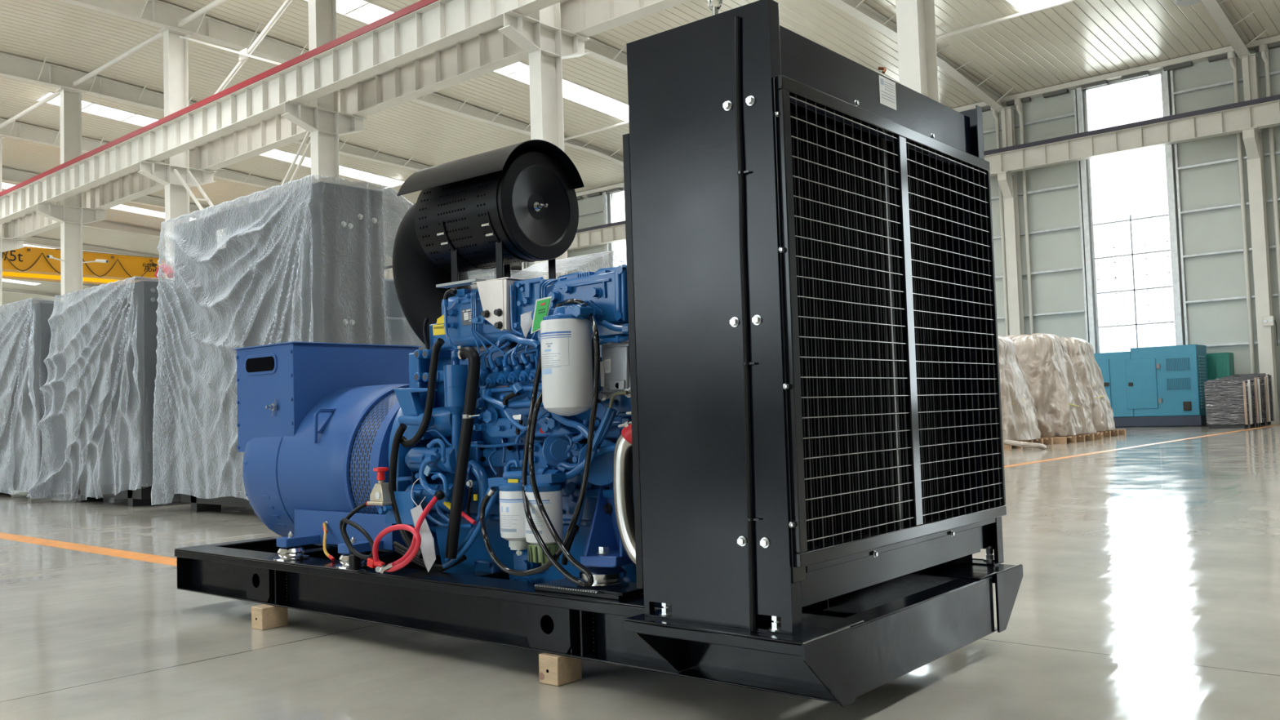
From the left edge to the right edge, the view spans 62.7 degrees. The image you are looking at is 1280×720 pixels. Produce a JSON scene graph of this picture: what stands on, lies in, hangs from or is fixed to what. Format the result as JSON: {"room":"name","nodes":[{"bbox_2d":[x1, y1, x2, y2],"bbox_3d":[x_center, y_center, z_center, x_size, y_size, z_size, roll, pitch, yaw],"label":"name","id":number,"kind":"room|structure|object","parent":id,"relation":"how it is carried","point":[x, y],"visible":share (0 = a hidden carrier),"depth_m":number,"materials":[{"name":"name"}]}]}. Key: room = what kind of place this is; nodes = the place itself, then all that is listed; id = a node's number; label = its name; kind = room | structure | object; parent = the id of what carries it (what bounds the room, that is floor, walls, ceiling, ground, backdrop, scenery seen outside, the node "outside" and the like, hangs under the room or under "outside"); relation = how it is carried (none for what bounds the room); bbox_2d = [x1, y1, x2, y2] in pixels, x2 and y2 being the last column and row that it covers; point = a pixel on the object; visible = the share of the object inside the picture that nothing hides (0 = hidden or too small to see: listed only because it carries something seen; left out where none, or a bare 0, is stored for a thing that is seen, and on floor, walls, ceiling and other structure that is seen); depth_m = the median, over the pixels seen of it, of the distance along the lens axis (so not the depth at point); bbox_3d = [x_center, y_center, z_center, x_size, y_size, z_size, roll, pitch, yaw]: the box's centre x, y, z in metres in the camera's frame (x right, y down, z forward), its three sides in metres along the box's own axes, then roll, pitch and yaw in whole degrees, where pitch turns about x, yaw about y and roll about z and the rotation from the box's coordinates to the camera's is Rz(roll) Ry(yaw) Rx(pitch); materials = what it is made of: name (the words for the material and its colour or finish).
{"room":"factory warehouse","nodes":[
{"label":"factory warehouse","id":0,"kind":"room"},
{"bbox_2d":[0,422,1279,719],"bbox_3d":[-32.314,3.701,31.204,134.000,0.300,72.600,-4,-4,41],"label":"floor","id":1,"kind":"structure","parent":0,"point":[1149,588],"depth_m":4.70,"materials":[{"name":"concrete"}]},
{"bbox_2d":[0,135,25,310],"bbox_3d":[-26.143,-2.621,42.447,0.560,13.030,2.250,-4,-4,41],"label":"steel column","id":2,"kind":"structure","parent":1,"relation":"on","point":[6,244],"depth_m":42.84,"materials":[{"name":"white metal"}]},
{"bbox_2d":[0,118,406,216],"bbox_3d":[-26.154,-9.089,42.030,1.034,2.504,47.800,-4,-4,41],"label":"rafter","id":3,"kind":"object","parent":2,"relation":"on","point":[15,130],"visible":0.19,"depth_m":44.34,"materials":[{"name":"white metal"}]},
{"bbox_2d":[0,91,59,128],"bbox_3d":[-23.139,-9.545,39.937,7.770,0.220,0.200,-4,-4,41],"label":"strut","id":4,"kind":"object","parent":3,"relation":"attached to","point":[56,94],"visible":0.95,"depth_m":39.88,"materials":[{"name":"white metal"}]},
{"bbox_2d":[0,302,69,497],"bbox_3d":[-8.231,0.697,17.932,2.600,2.880,4.600,-4,-4,41],"label":"machine","id":5,"kind":"object","parent":1,"relation":"on","point":[56,422],"visible":0.21,"depth_m":15.59,"materials":[{"name":"grey paint"}]},
{"bbox_2d":[0,297,64,496],"bbox_3d":[-9.495,0.624,16.555,3.138,2.890,1.340,-4,-4,41],"label":"plastic sheet","id":6,"kind":"object","parent":5,"relation":"on","point":[9,306],"visible":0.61,"depth_m":15.61,"materials":[{"name":"white plastic"}]},
{"bbox_2d":[35,87,106,302],"bbox_3d":[-20.070,-3.072,37.152,0.560,13.030,2.250,-4,-4,41],"label":"steel column","id":7,"kind":"structure","parent":1,"relation":"on","point":[71,215],"depth_m":37.25,"materials":[{"name":"white metal"}]},
{"bbox_2d":[83,258,108,262],"bbox_3d":[-19.413,-3.529,37.504,0.823,0.174,0.270,-1,-3,-15],"label":"security camera","id":8,"kind":"object","parent":7,"relation":"attached to","point":[96,260],"visible":1,"depth_m":37.50,"materials":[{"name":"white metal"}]},
{"bbox_2d":[0,52,431,171],"bbox_3d":[-20.111,-9.538,36.761,1.034,2.504,47.800,-4,-4,41],"label":"rafter","id":9,"kind":"object","parent":7,"relation":"on","point":[14,67],"visible":0.49,"depth_m":37.97,"materials":[{"name":"white metal"}]},
{"bbox_2d":[0,532,177,566],"bbox_3d":[-22.517,2.906,24.388,53.780,0.002,0.200,-4,-4,41],"label":"floor marking","id":10,"kind":"object","parent":1,"relation":"on","point":[105,551],"depth_m":8.69,"materials":[{"name":"orange paint"}]},
{"bbox_2d":[65,280,181,506],"bbox_3d":[-5.595,0.521,15.633,2.505,2.840,4.600,-4,-4,41],"label":"machine","id":11,"kind":"object","parent":1,"relation":"on","point":[145,296],"visible":0.41,"depth_m":13.45,"materials":[{"name":"grey paint"}]},
{"bbox_2d":[27,275,174,499],"bbox_3d":[-7.076,0.454,14.044,2.849,2.868,1.144,-4,-4,41],"label":"plastic sheet","id":12,"kind":"object","parent":11,"relation":"on","point":[110,285],"visible":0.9,"depth_m":13.86,"materials":[{"name":"white plastic"}]},
{"bbox_2d":[154,263,174,278],"bbox_3d":[-6.279,-1.168,13.876,0.442,0.212,0.097,-4,-4,41],"label":"sling","id":13,"kind":"object","parent":11,"relation":"on","point":[163,267],"visible":0.81,"depth_m":13.78,"materials":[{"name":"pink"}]},
{"bbox_2d":[137,26,216,282],"bbox_3d":[-13.997,-3.523,31.857,0.560,13.030,2.250,-4,-4,41],"label":"steel column","id":14,"kind":"structure","parent":1,"relation":"on","point":[175,75],"depth_m":31.97,"materials":[{"name":"white metal"}]},
{"bbox_2d":[173,168,217,216],"bbox_3d":[-10.971,-2.683,29.175,7.446,6.553,0.490,-4,-4,41],"label":"brace","id":15,"kind":"object","parent":14,"relation":"attached to","point":[197,184],"visible":0.25,"depth_m":31.16,"materials":[{"name":"white metal"}]},
{"bbox_2d":[57,0,623,165],"bbox_3d":[-14.069,-9.987,31.492,1.034,2.504,47.800,-4,-4,41],"label":"rafter","id":16,"kind":"object","parent":14,"relation":"on","point":[156,13],"visible":0.56,"depth_m":33.34,"materials":[{"name":"white metal"}]},
{"bbox_2d":[71,32,163,87],"bbox_3d":[-17.096,-9.994,34.668,7.770,0.220,0.200,-4,-4,41],"label":"strut","id":17,"kind":"object","parent":16,"relation":"attached to","point":[74,83],"visible":0.94,"depth_m":34.75,"materials":[{"name":"white metal"}]},
{"bbox_2d":[177,0,226,27],"bbox_3d":[-11.053,-10.443,29.399,7.770,0.220,0.200,-4,-4,41],"label":"strut","id":18,"kind":"object","parent":16,"relation":"attached to","point":[180,23],"visible":1,"depth_m":31.07,"materials":[{"name":"white metal"}]},
{"bbox_2d":[179,0,293,94],"bbox_3d":[-11.117,-8.576,29.428,7.128,2.983,0.240,-4,-4,41],"label":"brace","id":19,"kind":"object","parent":16,"relation":"attached to","point":[243,54],"visible":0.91,"depth_m":29.28,"materials":[{"name":"white metal"}]},
{"bbox_2d":[251,604,288,630],"bbox_3d":[-1.821,1.259,5.166,0.100,0.106,0.141,-4,-4,40],"label":"wooden block","id":20,"kind":"object","parent":1,"relation":"on","point":[264,616],"visible":0.89,"depth_m":5.12,"materials":[{"name":"brown wood"}]},
{"bbox_2d":[174,0,1022,706],"bbox_3d":[-0.589,0.017,4.986,4.119,2.276,1.737,-4,-4,40],"label":"diesel generator","id":21,"kind":"object","parent":20,"relation":"on","point":[762,447],"visible":0.99,"depth_m":3.82,"materials":[{"name":"black paint"}]},
{"bbox_2d":[365,466,415,524],"bbox_3d":[-1.093,0.587,4.549,0.290,0.246,0.078,-4,-4,41],"label":"switch","id":22,"kind":"object","parent":21,"relation":"attached to","point":[398,504],"depth_m":4.55,"materials":[{"name":"red paint"}]},
{"bbox_2d":[410,477,435,572],"bbox_3d":[-0.907,0.689,4.392,0.163,0.391,0.024,-4,-4,40],"label":"tag","id":23,"kind":"object","parent":21,"relation":"hanging from","point":[427,546],"visible":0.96,"depth_m":4.37,"materials":[{"name":"white paper"}]},
{"bbox_2d":[397,139,584,195],"bbox_3d":[-0.726,-0.899,5.064,0.750,0.178,0.525,-4,-4,40],"label":"hood","id":24,"kind":"object","parent":21,"relation":"attached to","point":[535,163],"depth_m":4.91,"materials":[{"name":"black metal"}]},
{"bbox_2d":[520,311,533,338],"bbox_3d":[-0.432,-0.133,4.014,0.068,0.103,0.020,-4,-4,40],"label":"plastic bag","id":25,"kind":"object","parent":21,"relation":"hanging from","point":[526,321],"visible":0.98,"depth_m":4.01,"materials":[{"name":"white"}]},
{"bbox_2d":[530,296,551,333],"bbox_3d":[-0.369,-0.167,3.908,0.115,0.132,0.007,-4,-4,40],"label":"tag","id":26,"kind":"object","parent":21,"relation":"hanging from","point":[542,305],"visible":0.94,"depth_m":3.91,"materials":[{"name":"green paper"}]},
{"bbox_2d":[528,543,559,564],"bbox_3d":[-0.363,0.736,4.001,0.123,0.075,0.123,-4,-4,40],"label":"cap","id":27,"kind":"object","parent":21,"relation":"on","point":[535,554],"depth_m":3.95,"materials":[{"name":"green plastic"}]},
{"bbox_2d":[280,0,367,182],"bbox_3d":[-7.924,-3.975,26.561,0.560,13.030,2.250,-4,-4,41],"label":"steel column","id":28,"kind":"structure","parent":1,"relation":"on","point":[322,118],"depth_m":26.65,"materials":[{"name":"white metal"}]},
{"bbox_2d":[277,131,310,194],"bbox_3d":[-10.858,-2.692,29.077,7.340,6.545,0.240,-4,-4,41],"label":"brace","id":29,"kind":"object","parent":28,"relation":"attached to","point":[308,133],"visible":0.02,"depth_m":27.41,"materials":[{"name":"white metal"}]},
{"bbox_2d":[174,181,478,511],"bbox_3d":[-2.830,0.030,13.222,3.225,3.410,4.610,-4,-4,41],"label":"machine","id":30,"kind":"object","parent":1,"relation":"on","point":[346,227],"visible":0.46,"depth_m":11.29,"materials":[{"name":"grey paint"}]},
{"bbox_2d":[151,174,626,505],"bbox_3d":[-2.291,-0.035,13.776,3.824,3.400,6.692,-4,-4,41],"label":"plastic sheet","id":31,"kind":"object","parent":30,"relation":"on","point":[390,215],"visible":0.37,"depth_m":11.74,"materials":[{"name":"white"}]},
{"bbox_2d":[497,2,590,279],"bbox_3d":[-1.851,-4.426,21.266,0.560,13.030,2.250,-4,-4,41],"label":"steel column","id":32,"kind":"structure","parent":1,"relation":"on","point":[540,33],"depth_m":21.28,"materials":[{"name":"white metal"}]},
{"bbox_2d":[538,653,582,686],"bbox_3d":[-0.299,1.151,3.941,0.100,0.106,0.131,-4,-4,40],"label":"wooden block","id":33,"kind":"object","parent":1,"relation":"on","point":[557,670],"visible":0.88,"depth_m":3.90,"materials":[{"name":"brown wood"}]},
{"bbox_2d":[895,0,938,102],"bbox_3d":[4.221,-4.877,15.970,0.560,13.030,2.250,-4,-4,41],"label":"steel column","id":34,"kind":"structure","parent":1,"relation":"on","point":[915,19],"depth_m":15.82,"materials":[{"name":"white metal"}]},
{"bbox_2d":[990,106,1008,336],"bbox_3d":[13.410,-3.579,38.925,0.240,12.099,0.290,-4,-4,41],"label":"downpipe","id":35,"kind":"object","parent":1,"relation":"on","point":[995,113],"visible":0.69,"depth_m":38.94,"materials":[{"name":"white metal"}]},
{"bbox_2d":[994,106,1024,335],"bbox_3d":[13.529,-3.429,38.286,0.480,11.730,1.050,-4,-4,41],"label":"steel column","id":36,"kind":"structure","parent":1,"relation":"on","point":[1007,180],"depth_m":38.40,"materials":[{"name":"white metal"}]},
{"bbox_2d":[825,0,1013,112],"bbox_3d":[-1.983,-10.885,20.954,1.034,2.504,47.800,-4,-4,41],"label":"rafter","id":37,"kind":"object","parent":36,"relation":"on","point":[859,10],"visible":0.73,"depth_m":34.88,"materials":[{"name":"white metal"}]},
{"bbox_2d":[1014,98,1033,333],"bbox_3d":[14.087,-3.630,38.334,0.240,12.099,0.290,-4,-4,41],"label":"downpipe","id":38,"kind":"object","parent":1,"relation":"on","point":[1018,103],"visible":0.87,"depth_m":38.38,"materials":[{"name":"white metal"}]},
{"bbox_2d":[1003,439,1046,449],"bbox_3d":[7.608,1.676,20.793,0.796,0.217,0.298,-3,-3,27],"label":"plastic offcut","id":39,"kind":"object","parent":1,"relation":"on","point":[1033,445],"visible":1,"depth_m":20.68,"materials":[{"name":"beige plastic"}]},
{"bbox_2d":[1003,437,1053,449],"bbox_3d":[7.399,1.799,22.581,2.080,0.145,2.400,-4,-4,41],"label":"wooden pallet","id":40,"kind":"object","parent":1,"relation":"on","point":[1046,441],"visible":0.3,"depth_m":22.30,"materials":[{"name":"brown wood"}]},
{"bbox_2d":[997,334,1040,441],"bbox_3d":[7.355,0.580,22.635,2.158,2.267,2.531,-4,-4,38],"label":"load","id":41,"kind":"object","parent":40,"relation":"on","point":[1019,412],"visible":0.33,"depth_m":21.89,"materials":[{"name":"beige plastic"}]},
{"bbox_2d":[1040,432,1102,444],"bbox_3d":[9.250,1.837,24.549,2.220,0.145,2.500,-4,-4,41],"label":"wooden pallet","id":42,"kind":"object","parent":1,"relation":"on","point":[1091,437],"visible":0.33,"depth_m":23.79,"materials":[{"name":"brown wood"}]},
{"bbox_2d":[1005,333,1096,436],"bbox_3d":[9.193,0.567,24.630,2.305,2.371,2.604,-4,-4,41],"label":"load","id":43,"kind":"object","parent":42,"relation":"on","point":[1060,404],"visible":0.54,"depth_m":23.80,"materials":[{"name":"beige plastic"}]},
{"bbox_2d":[1096,429,1125,437],"bbox_3d":[10.866,1.898,26.854,2.220,0.145,2.500,-4,-4,41],"label":"wooden pallet","id":44,"kind":"object","parent":1,"relation":"on","point":[1117,432],"visible":0.24,"depth_m":26.54,"materials":[{"name":"brown wood"}]},
{"bbox_2d":[1060,337,1115,431],"bbox_3d":[10.808,0.618,26.911,2.341,2.390,2.564,-4,-4,41],"label":"cover","id":45,"kind":"object","parent":44,"relation":"on","point":[1081,352],"visible":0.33,"depth_m":26.16,"materials":[{"name":"beige plastic"}]},
{"bbox_2d":[1004,424,1279,467],"bbox_3d":[8.512,1.671,19.221,0.160,0.002,32.800,-4,-4,41],"label":"floor marking","id":46,"kind":"object","parent":1,"relation":"on","point":[1059,458],"depth_m":19.78,"materials":[{"name":"orange paint"}]},
{"bbox_2d":[1093,344,1208,426],"bbox_3d":[15.021,0.955,34.792,6.641,2.500,1.310,-4,-4,41],"label":"enclosure","id":47,"kind":"object","parent":1,"relation":"on","point":[1158,385],"visible":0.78,"depth_m":32.96,"materials":[{"name":"teal paint"}]},
{"bbox_2d":[1164,357,1189,370],"bbox_3d":[16.659,0.130,32.565,0.670,0.374,0.035,-4,-4,41],"label":"vent grille","id":48,"kind":"object","parent":47,"relation":"attached to","point":[1171,363],"depth_m":32.56,"materials":[{"name":"teal metal"}]},
{"bbox_2d":[1166,377,1190,389],"bbox_3d":[16.675,0.730,32.538,0.671,0.335,0.035,-4,-4,41],"label":"vent grille","id":49,"kind":"object","parent":47,"relation":"attached to","point":[1171,383],"depth_m":32.54,"materials":[{"name":"teal metal"}]},
{"bbox_2d":[1206,352,1234,380],"bbox_3d":[18.288,0.917,33.559,1.180,2.250,0.670,-4,-4,41],"label":"enclosure","id":50,"kind":"object","parent":1,"relation":"on","point":[1220,365],"visible":0.35,"depth_m":33.17,"materials":[{"name":"teal paint"}]},
{"bbox_2d":[1204,380,1248,428],"bbox_3d":[16.460,1.258,29.518,1.015,1.330,0.150,-4,-4,41],"label":"radiator","id":51,"kind":"object","parent":1,"relation":"on","point":[1225,402],"visible":0.99,"depth_m":29.45,"materials":[{"name":"grey metal"}]},
{"bbox_2d":[1206,378,1252,427],"bbox_3d":[16.695,1.239,29.751,1.065,1.376,0.150,-4,-4,41],"label":"radiator","id":52,"kind":"object","parent":1,"relation":"on","point":[1246,380],"visible":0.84,"depth_m":29.39,"materials":[{"name":"grey metal"}]},
{"bbox_2d":[1213,378,1253,426],"bbox_3d":[17.093,1.245,30.280,0.969,1.390,0.150,-4,-4,41],"label":"radiator","id":53,"kind":"object","parent":1,"relation":"on","point":[1228,379],"visible":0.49,"depth_m":29.96,"materials":[{"name":"grey"}]},
{"bbox_2d":[1215,377,1258,426],"bbox_3d":[17.336,1.225,30.506,1.040,1.436,0.150,-4,-4,41],"label":"radiator","id":54,"kind":"object","parent":1,"relation":"on","point":[1254,386],"visible":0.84,"depth_m":30.16,"materials":[{"name":"grey"}]},
{"bbox_2d":[1226,51,1255,373],"bbox_3d":[19.355,-4.021,33.741,0.240,12.099,0.290,-4,-4,41],"label":"downpipe","id":55,"kind":"object","parent":1,"relation":"on","point":[1232,56],"visible":0.85,"depth_m":33.74,"materials":[{"name":"white metal"}]},
{"bbox_2d":[1222,374,1264,426],"bbox_3d":[17.965,1.213,31.271,0.984,1.495,0.150,-4,-4,41],"label":"radiator","id":56,"kind":"object","parent":1,"relation":"on","point":[1257,375],"visible":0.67,"depth_m":30.95,"materials":[{"name":"grey"}]},
{"bbox_2d":[1229,374,1271,425],"bbox_3d":[18.418,1.214,31.752,1.035,1.512,0.150,-4,-4,41],"label":"radiator","id":57,"kind":"object","parent":1,"relation":"on","point":[1265,375],"visible":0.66,"depth_m":31.41,"materials":[{"name":"grey metal"}]},
{"bbox_2d":[1255,377,1262,426],"bbox_3d":[17.559,1.246,30.749,1.055,1.404,0.150,-4,-4,41],"label":"radiator","id":58,"kind":"object","parent":1,"relation":"on","point":[1257,379],"visible":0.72,"depth_m":30.38,"materials":[{"name":"grey"}]},
{"bbox_2d":[1239,53,1279,423],"bbox_3d":[19.474,-3.871,33.102,0.480,11.730,1.050,-4,-4,41],"label":"steel column","id":59,"kind":"structure","parent":1,"relation":"on","point":[1252,137],"depth_m":33.14,"materials":[{"name":"white metal"}]},
{"bbox_2d":[1200,0,1268,60],"bbox_3d":[4.060,-11.334,15.684,1.034,2.504,47.800,-4,-4,41],"label":"rafter","id":60,"kind":"object","parent":59,"relation":"on","point":[1237,38],"visible":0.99,"depth_m":31.90,"materials":[{"name":"white metal"}]},
{"bbox_2d":[936,0,1079,39],"bbox_3d":[11.777,-10.362,31.100,7.770,0.220,0.200,-4,-4,41],"label":"strut","id":61,"kind":"object","parent":60,"relation":"attached to","point":[1065,2],"visible":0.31,"depth_m":31.69,"materials":[{"name":"white metal"}]},
{"bbox_2d":[1174,0,1200,6],"bbox_3d":[13.852,-9.855,26.611,0.600,1.600,0.600,-4,-4,41],"label":"lamp","id":62,"kind":"object","parent":60,"relation":"hanging from","point":[1179,2],"visible":1,"depth_m":26.61,"materials":[{"name":"grey"}]},
{"bbox_2d":[1262,315,1277,346],"bbox_3d":[19.686,-0.897,32.814,0.366,0.950,0.150,-4,-4,41],"label":"box","id":63,"kind":"object","parent":59,"relation":"attached to","point":[1268,320],"visible":1,"depth_m":32.78,"materials":[{"name":"white metal"}]},
{"bbox_2d":[1261,376,1269,425],"bbox_3d":[18.211,1.232,31.495,1.058,1.463,0.150,-4,-4,41],"label":"radiator","id":64,"kind":"object","parent":1,"relation":"on","point":[1264,391],"visible":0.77,"depth_m":31.14,"materials":[{"name":"grey"}]},
{"bbox_2d":[1258,44,1279,311],"bbox_3d":[20.032,-4.071,33.150,0.240,12.099,0.290,-4,-4,41],"label":"downpipe","id":65,"kind":"object","parent":1,"relation":"on","point":[1263,49],"visible":0.98,"depth_m":33.22,"materials":[{"name":"white metal"}]},
{"bbox_2d":[1267,373,1274,424],"bbox_3d":[18.842,1.220,32.258,1.008,1.523,0.150,-4,-4,41],"label":"radiator","id":66,"kind":"object","parent":1,"relation":"on","point":[1269,377],"visible":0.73,"depth_m":31.91,"materials":[{"name":"grey metal"}]},
{"bbox_3d":[-32.216,-2.170,47.743,0.560,13.030,2.250,-4,-4,41],"label":"steel column","id":67,"kind":"structure","parent":1,"relation":"on","visible":0},
{"bbox_2d":[1,167,218,213],"bbox_3d":[-32.458,-8.620,47.527,0.340,2.504,47.800,-4,-4,41],"label":"rafter","id":68,"kind":"object","parent":67,"relation":"on","point":[11,175],"visible":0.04,"depth_m":50.94,"materials":[{"name":"white metal"}]},
{"bbox_3d":[-38.289,-1.718,53.038,0.560,13.030,2.250,-4,-4,41],"label":"steel column","id":69,"kind":"structure","parent":1,"relation":"on","visible":0},
{"bbox_2d":[82,220,164,237],"bbox_3d":[-38.501,-8.171,52.796,0.340,2.504,47.800,-4,-4,41],"label":"rafter","id":70,"kind":"object","parent":69,"relation":"on","point":[100,224],"visible":0.2,"depth_m":61.90,"materials":[{"name":"white metal"}]},
{"bbox_3d":[-44.362,-1.267,58.334,0.560,13.030,2.250,-4,-4,41],"label":"steel column","id":71,"kind":"structure","parent":1,"relation":"on","visible":0},
{"bbox_2d":[23,236,165,258],"bbox_3d":[-44.544,-7.722,58.065,0.340,2.504,47.800,-4,-4,41],"label":"rafter","id":72,"kind":"object","parent":71,"relation":"on","point":[31,240],"visible":0.3,"depth_m":68.09,"materials":[{"name":"white metal"}]},
{"bbox_3d":[31.364,-4.755,22.735,0.480,11.730,1.050,-4,-4,41],"label":"steel column","id":73,"kind":"structure","parent":1,"relation":"on","visible":0},
{"bbox_2d":[383,94,1279,279],"bbox_3d":[-4.246,-5.957,53.549,108.000,0.870,0.410,-4,-4,41],"label":"beam","id":74,"kind":"structure","parent":73,"relation":"on","point":[1261,113],"depth_m":35.61,"materials":[{"name":"white metal"}]},
{"bbox_3d":[7.584,-2.988,43.470,0.480,11.730,1.050,-4,-4,41],"label":"steel column","id":75,"kind":"structure","parent":1,"relation":"on","visible":0},
{"bbox_2d":[584,37,628,71],"bbox_3d":[-8.026,-10.436,26.223,1.034,2.504,47.800,-4,-4,41],"label":"rafter","id":76,"kind":"object","parent":75,"relation":"on","point":[601,51],"visible":0.16,"depth_m":34.55,"materials":[{"name":"white metal"}]},
{"bbox_2d":[564,120,629,142],"bbox_3d":[-0.308,-9.464,41.638,7.770,0.220,0.200,-4,-4,41],"label":"strut","id":77,"kind":"object","parent":76,"relation":"attached to","point":[626,122],"visible":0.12,"depth_m":42.85,"materials":[{"name":"white metal"}]},
{"bbox_3d":[16.367,-5.780,5.380,0.560,13.030,2.250,-4,-4,41],"label":"steel column","id":78,"kind":"structure","parent":1,"relation":"on","visible":0},
{"bbox_2d":[0,0,564,224],"bbox_3d":[-21.265,-5.903,37.074,104.000,0.990,0.410,-4,-4,41],"label":"beam","id":79,"kind":"structure","parent":78,"relation":"on","point":[423,28],"depth_m":26.24,"materials":[{"name":"white metal"}]},
{"bbox_2d":[1,0,691,239],"bbox_3d":[-20.114,-5.875,38.392,104.000,0.990,0.410,-4,-4,41],"label":"beam","id":80,"kind":"structure","parent":78,"relation":"on","point":[490,51],"depth_m":26.27,"materials":[{"name":"white metal"}]},
{"bbox_2d":[2,245,165,284],"bbox_3d":[-27.914,-4.933,59.694,4.600,1.397,22.120,-4,-4,41],"label":"crane","id":81,"kind":"object","parent":80,"relation":"on","point":[27,263],"visible":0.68,"depth_m":55.67,"materials":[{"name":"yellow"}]},
{"bbox_2d":[0,0,1279,310],"bbox_3d":[-32.739,-9.712,31.860,134.000,2.197,72.600,-4,-4,41],"label":"ceiling","id":82,"kind":"structure","parent":0,"point":[1081,39],"depth_m":35.80,"materials":[{"name":"beige metal"}]},
{"bbox_2d":[2,278,41,285],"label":"window","id":83,"kind":"structure","parent":82,"relation":"attached to","point":[3,279],"depth_m":83.39,"materials":[{"name":"white glass"}]},
{"bbox_2d":[2,288,61,298],"bbox_3d":[-62.672,-6.375,73.873,0.340,2.504,47.800,-4,-4,41],"label":"rafter","id":84,"kind":"object","parent":82,"relation":"attached to","point":[4,290],"visible":0.42,"depth_m":87.28,"materials":[{"name":"white metal"}]},
{"bbox_2d":[23,243,57,248],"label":"window","id":85,"kind":"structure","parent":82,"relation":"attached to","point":[24,245],"depth_m":69.42,"materials":[{"name":"white glass"}]},
{"bbox_2d":[10,278,103,288],"bbox_3d":[-56.629,-6.824,68.604,0.340,2.504,47.800,-4,-4,41],"label":"rafter","id":86,"kind":"object","parent":82,"relation":"attached to","point":[83,284],"visible":0.12,"depth_m":82.27,"materials":[{"name":"white metal"}]},
{"bbox_2d":[1,182,194,220],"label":"window","id":87,"kind":"structure","parent":82,"relation":"attached to","point":[5,185],"depth_m":58.83,"materials":[{"name":"white glass"}]},
{"bbox_2d":[35,91,404,186],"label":"window","id":88,"kind":"structure","parent":82,"relation":"attached to","point":[88,107],"depth_m":43.82,"materials":[{"name":"white glass"}]},
{"bbox_2d":[302,0,628,121],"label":"skylight","id":89,"kind":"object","parent":82,"relation":"attached to","point":[365,11],"depth_m":37.98,"materials":[{"name":"white glass"}]},
{"bbox_2d":[1004,0,1064,13],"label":"window","id":90,"kind":"structure","parent":82,"relation":"attached to","point":[1020,6],"depth_m":31.56,"materials":[{"name":"white glass"}]},
{"bbox_2d":[383,47,1279,422],"bbox_3d":[-8.712,-2.359,58.788,134.000,13.000,0.200,-4,-4,41],"label":"wall","id":91,"kind":"structure","parent":0,"point":[1222,275],"depth_m":35.07,"materials":[{"name":"grey metal"}]},
{"bbox_2d":[492,262,522,278],"bbox_3d":[-7.089,-2.462,57.306,2.640,11.000,0.140,-4,-4,41],"label":"window","id":92,"kind":"structure","parent":91,"relation":"in","point":[517,266],"depth_m":57.09,"materials":[{"name":"grey"}]},
{"bbox_2d":[486,262,528,279],"bbox_3d":[-7.182,-1.976,57.158,3.260,11.980,0.210,-4,-4,41],"label":"trim","id":93,"kind":"structure","parent":91,"relation":"attached to","point":[524,264],"depth_m":56.29,"materials":[{"name":"white metal"}]},
{"bbox_2d":[602,191,610,267],"bbox_3d":[-0.447,-2.477,51.285,3.260,11.980,0.210,-4,-4,41],"label":"trim","id":94,"kind":"structure","parent":91,"relation":"attached to","point":[605,195],"depth_m":52.39,"materials":[{"name":"white metal"}]},
{"bbox_2d":[608,189,624,267],"bbox_3d":[-0.354,-2.963,51.433,2.640,11.000,0.140,-4,-4,41],"label":"window","id":95,"kind":"structure","parent":91,"relation":"in","point":[614,197],"depth_m":52.36,"materials":[{"name":"grey glass"}]},
{"bbox_2d":[383,71,1279,390],"bbox_3d":[-7.040,-2.079,57.062,102.950,10.092,0.170,-4,-4,41],"label":"trim","id":96,"kind":"structure","parent":91,"relation":"attached to","point":[1260,76],"depth_m":34.95,"materials":[{"name":"white metal"}]},
{"bbox_2d":[383,35,1279,239],"bbox_3d":[-9.090,-7.964,58.832,134.000,0.180,0.390,-4,-4,41],"label":"trim","id":97,"kind":"structure","parent":91,"relation":"attached to","point":[1202,56],"depth_m":36.50,"materials":[{"name":"white metal"}]},
{"bbox_2d":[1083,71,1177,353],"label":"window","id":98,"kind":"structure","parent":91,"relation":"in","point":[1151,269],"depth_m":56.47,"materials":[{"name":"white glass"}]},
{"bbox_2d":[1073,69,1189,353],"bbox_3d":[16.899,-3.765,36.160,3.260,11.980,0.210,-4,-4,41],"label":"trim","id":99,"kind":"structure","parent":91,"relation":"attached to","point":[1078,93],"depth_m":35.44,"materials":[{"name":"white metal"}]},
{"bbox_3d":[-83.045,0.016,75.598,0.200,14.600,72.600,-4,-4,41],"label":"wall","id":100,"kind":"structure","parent":0,"visible":0},
{"bbox_2d":[383,41,1279,242],"bbox_3d":[-8.894,-7.828,58.665,134.500,0.120,0.200,-4,-4,41],"label":"trim","id":101,"kind":"structure","parent":100,"relation":"attached to","point":[1274,45],"depth_m":36.65,"materials":[{"name":"grey"}]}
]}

